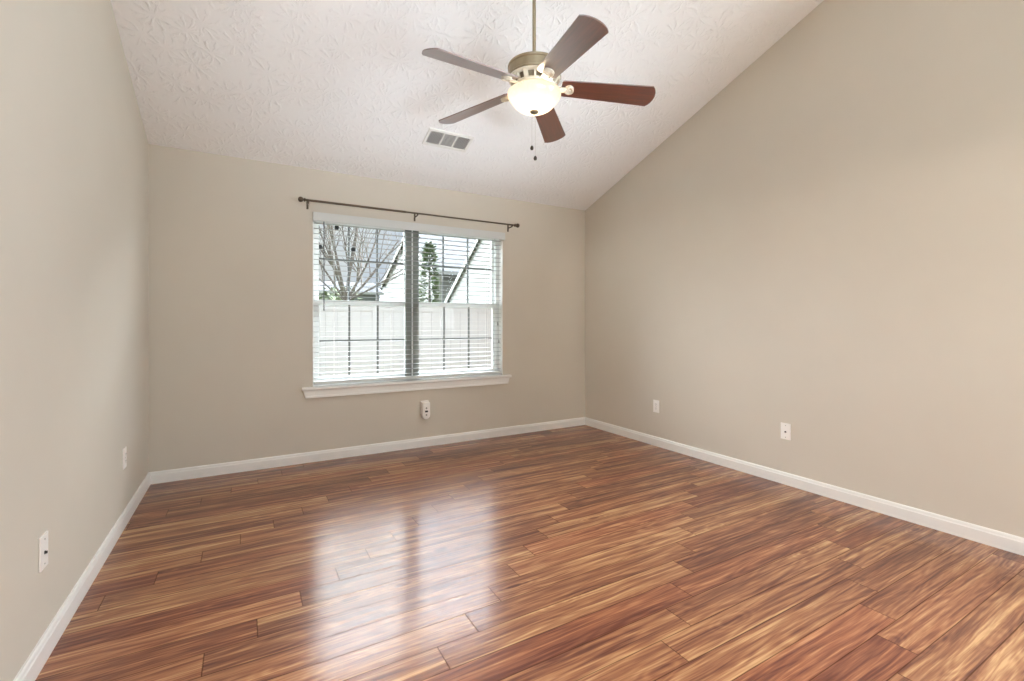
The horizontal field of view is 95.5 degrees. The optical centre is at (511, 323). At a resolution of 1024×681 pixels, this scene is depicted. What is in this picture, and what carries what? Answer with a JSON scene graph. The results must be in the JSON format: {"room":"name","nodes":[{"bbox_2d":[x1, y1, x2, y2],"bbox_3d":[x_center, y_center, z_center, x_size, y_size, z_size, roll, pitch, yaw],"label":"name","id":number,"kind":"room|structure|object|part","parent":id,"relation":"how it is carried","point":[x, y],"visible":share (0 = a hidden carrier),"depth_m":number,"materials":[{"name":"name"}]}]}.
{"room":"empty bedroom","nodes":[
{"label":"empty bedroom","id":0,"kind":"room"},
{"bbox_2d":[0,0,148,680],"bbox_3d":[-1.489,-0.926,1.245,0.140,4.158,5.020,0,0,-30],"label":"wall","id":1,"kind":"structure","parent":0,"point":[74,146],"depth_m":1.80,"materials":[{"name":"beige paint"}]},
{"bbox_2d":[39,531,47,572],"bbox_3d":[-1.601,0.781,1.595,0.013,0.116,0.071,0,0,-30],"label":"cable jack","id":2,"kind":"object","parent":1,"relation":"attached to","point":[43,540],"visible":1,"depth_m":1.58,"materials":[{"name":"white plastic"}]},
{"bbox_2d":[13,472,150,680],"bbox_3d":[-1.883,1.110,2.088,0.014,0.085,2.876,0,0,-30],"label":"baseboard","id":3,"kind":"structure","parent":1,"relation":"attached to","point":[30,670],"depth_m":1.86,"materials":[{"name":"white paint"}]},
{"bbox_2d":[123,446,126,469],"bbox_3d":[-2.217,0.770,2.665,0.009,0.116,0.071,0,0,-30],"label":"wall outlet","id":4,"kind":"object","parent":1,"relation":"attached to","point":[125,448],"visible":1,"depth_m":2.65,"materials":[{"name":"white plastic"}]},
{"bbox_2d":[149,144,584,471],"bbox_3d":[-0.921,-0.077,4.383,4.246,2.460,0.140,0,0,-30],"label":"wall","id":5,"kind":"structure","parent":0,"point":[231,238],"depth_m":3.77,"materials":[{"name":"beige paint"}]},
{"bbox_2d":[148,417,584,483],"bbox_3d":[-0.883,1.110,4.316,3.966,0.085,0.014,0,0,-30],"label":"baseboard","id":6,"kind":"structure","parent":5,"relation":"attached to","point":[186,473],"depth_m":3.99,"materials":[{"name":"white paint"}]},
{"bbox_2d":[302,221,511,397],"bbox_3d":[-0.907,-0.157,4.375,1.971,1.550,0.196,0,0,-30],"label":"window","id":7,"kind":"structure","parent":5,"relation":"in","point":[410,314],"depth_m":4.36,"materials":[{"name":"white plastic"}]},
{"bbox_3d":[-1.345,-0.534,4.199,0.802,0.747,0.024,0,0,-30],"label":"sash","id":8,"kind":"part","parent":7,"relation":"part of","materials":[{"name":"white plastic"}]},
{"bbox_3d":[-1.331,0.146,4.175,0.802,0.699,0.024,0,0,-30],"label":"sash","id":9,"kind":"part","parent":7,"relation":"part of","materials":[{"name":"white plastic"}]},
{"bbox_2d":[313,212,504,384],"bbox_3d":[-0.880,-0.207,4.341,1.818,1.439,0.092,0,0,-30],"label":"window blind","id":10,"kind":"object","parent":7,"relation":"attached to","point":[317,216],"visible":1,"depth_m":4.28,"materials":[{"name":"white plastic"}]},
{"bbox_3d":[-1.527,-0.196,3.991,0.002,1.370,0.044,0,0,-30],"label":"ladder cord","id":11,"kind":"part","parent":10,"relation":"part of","materials":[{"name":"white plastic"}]},
{"bbox_3d":[-0.894,0.501,4.354,1.778,0.024,0.050,0,0,-30],"label":"rail","id":12,"kind":"part","parent":10,"relation":"part of","materials":[{"name":"white plastic"}]},
{"bbox_3d":[-0.685,-0.196,4.474,0.002,1.370,0.044,0,0,-30],"label":"ladder cord","id":13,"kind":"part","parent":10,"relation":"part of","materials":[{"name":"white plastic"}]},
{"bbox_3d":[-0.260,-0.196,4.717,0.002,1.370,0.044,0,0,-30],"label":"ladder cord","id":14,"kind":"part","parent":10,"relation":"part of","materials":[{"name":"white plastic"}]},
{"bbox_3d":[-0.565,-0.534,4.646,0.850,0.747,0.024,0,0,-30],"label":"sash","id":15,"kind":"part","parent":7,"relation":"part of","materials":[{"name":"white plastic"}]},
{"bbox_3d":[-0.551,0.146,4.622,0.850,0.699,0.024,0,0,-30],"label":"sash","id":16,"kind":"part","parent":7,"relation":"part of","materials":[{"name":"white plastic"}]},
{"bbox_2d":[298,196,519,231],"bbox_3d":[-0.840,-0.985,4.284,2.070,0.078,0.113,0,0,-30],"label":"curtain rod","id":17,"kind":"object","parent":5,"relation":"attached to","point":[300,199],"visible":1,"depth_m":4.12,"materials":[{"name":"brown metal"}]},
{"bbox_2d":[420,400,429,418],"bbox_3d":[-0.808,0.806,4.337,0.079,0.167,0.052,0,0,-30],"label":"electrical outlet","id":18,"kind":"object","parent":5,"relation":"attached to","point":[424,405],"visible":1,"depth_m":4.32,"materials":[{"name":"white plastic"}]},
{"bbox_2d":[111,0,823,210],"bbox_3d":[0.292,-2.182,2.265,4.246,1.887,5.020,0,0,-30],"label":"ceiling","id":19,"kind":"structure","parent":0,"point":[349,87],"depth_m":3.20,"materials":[{"name":"white paint"}]},
{"bbox_2d":[422,127,473,151],"bbox_3d":[-0.521,-1.498,3.810,0.385,0.073,0.184,0,0,-30],"label":"ceiling vent","id":20,"kind":"object","parent":19,"relation":"in","point":[434,137],"visible":1,"depth_m":3.80,"materials":[{"name":"white metal"}]},
{"bbox_2d":[422,0,655,159],"bbox_3d":[0.110,-1.456,2.518,1.268,1.123,1.271,0,0,-30],"label":"ceiling fan","id":21,"kind":"object","parent":19,"relation":"hanging from","point":[533,77],"visible":1,"depth_m":2.46,"materials":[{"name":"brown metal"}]},
{"bbox_3d":[-0.198,-1.276,2.300,0.520,0.006,0.149,-5,18,-38],"label":"blade","id":22,"kind":"part","parent":21,"relation":"part of","materials":[{"name":"brown wood"}]},
{"bbox_3d":[-0.219,-1.276,2.780,0.520,0.006,0.149,-5,12,33],"label":"blade","id":23,"kind":"part","parent":21,"relation":"part of","materials":[{"name":"brown wood"}]},
{"bbox_3d":[0.122,-1.215,2.554,0.295,0.106,0.295,0,0,-30],"label":"lamp shade","id":24,"kind":"part","parent":21,"relation":"part of","materials":[{"name":"white glass"}]},
{"bbox_3d":[0.232,-1.276,2.948,0.149,0.006,0.520,-15,-8,14],"label":"blade","id":25,"kind":"part","parent":21,"relation":"part of","materials":[{"name":"brown wood"}]},
{"bbox_3d":[0.265,-1.276,2.171,0.149,0.006,0.520,16,-2,-21],"label":"blade","id":26,"kind":"part","parent":21,"relation":"part of","materials":[{"name":"brown wood"}]},
{"bbox_3d":[0.531,-1.276,2.571,0.520,0.006,0.149,4,-15,-2],"label":"blade","id":27,"kind":"part","parent":21,"relation":"part of","materials":[{"name":"brown wood"}]},
{"bbox_2d":[35,425,1023,680],"bbox_3d":[0.292,1.213,2.265,4.246,0.120,5.020,0,0,-30],"label":"floor","id":28,"kind":"structure","parent":0,"point":[582,552],"depth_m":2.09,"materials":[{"name":"brown wood"}]},
{"bbox_2d":[585,0,1023,537],"bbox_3d":[2.073,-0.926,3.286,0.140,4.158,5.020,0,0,-30],"label":"wall","id":29,"kind":"structure","parent":0,"point":[830,247],"depth_m":3.01,"materials":[{"name":"beige paint"}]},
{"bbox_2d":[653,400,658,412],"bbox_3d":[1.358,0.781,4.384,0.009,0.116,0.071,0,0,-30],"label":"wall outlet","id":30,"kind":"object","parent":29,"relation":"attached to","point":[655,402],"visible":1,"depth_m":4.38,"materials":[{"name":"white plastic"}]},
{"bbox_2d":[781,422,790,439],"bbox_3d":[1.959,0.773,3.332,0.013,0.116,0.071,0,0,-30],"label":"cable jack","id":31,"kind":"object","parent":29,"relation":"attached to","point":[785,427],"visible":1,"depth_m":3.33,"materials":[{"name":"white plastic"}]},
{"bbox_2d":[585,417,1023,555],"bbox_3d":[2.007,1.110,3.246,0.014,0.085,4.736,0,0,-30],"label":"baseboard","id":32,"kind":"structure","parent":29,"relation":"attached to","point":[987,536],"depth_m":2.99,"materials":[{"name":"white paint"}]},
{"label":"outside","id":33,"kind":"structure","parent":0,"visible":0},
{"bbox_3d":[-14.775,1.753,45.895,100.000,0.300,85.669,0,0,-30],"label":"ground","id":34,"kind":"structure","parent":33,"visible":0},
{"bbox_2d":[319,287,341,299],"bbox_3d":[-6.288,0.185,16.010,1.728,2.953,1.862,0,0,-30],"label":"round shrub","id":35,"kind":"object","parent":34,"relation":"on","point":[326,294],"visible":0.05,"depth_m":15.85,"materials":[{"name":"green plant"}]},
{"bbox_2d":[328,287,361,300],"bbox_3d":[-6.863,0.032,19.120,1.875,3.355,1.815,0,0,-30],"label":"round shrub","id":36,"kind":"object","parent":34,"relation":"on","point":[351,287],"visible":0.02,"depth_m":19.00,"materials":[{"name":"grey plant"}]},
{"bbox_2d":[319,281,383,300],"bbox_3d":[-13.698,-0.739,33.625,7.157,4.683,6.630,0,0,-30],"label":"house","id":37,"kind":"structure","parent":34,"relation":"on","point":[367,296],"depth_m":32.39,"materials":[{"name":"grey"}]},
{"bbox_3d":[-13.698,-2.522,33.625,7.157,1.115,6.630,0,0,-30],"label":"rake trim","id":38,"kind":"part","parent":37,"relation":"part of","materials":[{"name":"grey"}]},
{"bbox_2d":[319,225,422,299],"bbox_3d":[-4.713,-2.369,13.361,5.687,7.948,3.666,0,0,-30],"label":"bare tree","id":39,"kind":"object","parent":34,"relation":"on","point":[337,273],"visible":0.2,"depth_m":13.44,"materials":[{"name":"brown plant"}]},
{"bbox_2d":[319,301,491,375],"bbox_3d":[-0.899,0.599,8.014,12.950,2.007,0.140,0,0,-30],"label":"privacy fence","id":40,"kind":"object","parent":34,"relation":"on","point":[455,319],"visible":0.08,"depth_m":7.43,"materials":[{"name":"white plastic"}]},
{"bbox_3d":[-2.486,0.614,7.104,1.706,1.877,0.060,0,0,-30],"label":"fence panel","id":41,"kind":"part","parent":40,"relation":"part of","materials":[{"name":"white plastic"}]},
{"bbox_3d":[-0.899,0.614,8.014,1.706,1.877,0.060,0,0,-30],"label":"fence panel","id":42,"kind":"part","parent":40,"relation":"part of","materials":[{"name":"white plastic"}]},
{"bbox_2d":[381,239,472,302],"bbox_3d":[-0.486,-1.292,25.234,11.050,5.790,8.330,0,0,-30],"label":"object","id":43,"kind":"structure","parent":34,"relation":"on","point":[390,288],"depth_m":22.24,"materials":[{"name":"grey"}]},
{"bbox_3d":[-0.486,-3.086,25.234,11.050,2.202,8.330,0,0,-30],"label":"rake trim","id":44,"kind":"part","parent":43,"relation":"part of","materials":[{"name":"grey wood"}]},
{"bbox_2d":[380,234,474,300],"bbox_3d":[-4.510,-3.175,39.697,8.970,9.555,19.630,0,0,-30],"label":"house","id":45,"kind":"structure","parent":34,"relation":"on","point":[420,235],"depth_m":36.45,"materials":[{"name":"grey"}]},
{"bbox_2d":[419,241,444,302],"bbox_3d":[-1.798,-0.100,10.034,0.931,3.405,0.882,0,0,-30],"label":"evergreen tree","id":46,"kind":"object","parent":34,"relation":"on","point":[424,255],"visible":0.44,"depth_m":9.98,"materials":[{"name":"green plant"}]},
{"bbox_2d":[445,240,489,303],"bbox_3d":[2.708,-0.992,15.135,7.410,5.190,7.630,0,0,-30],"label":"house","id":47,"kind":"structure","parent":34,"relation":"on","point":[480,299],"depth_m":14.63,"materials":[{"name":"grey wood"}]}
]}

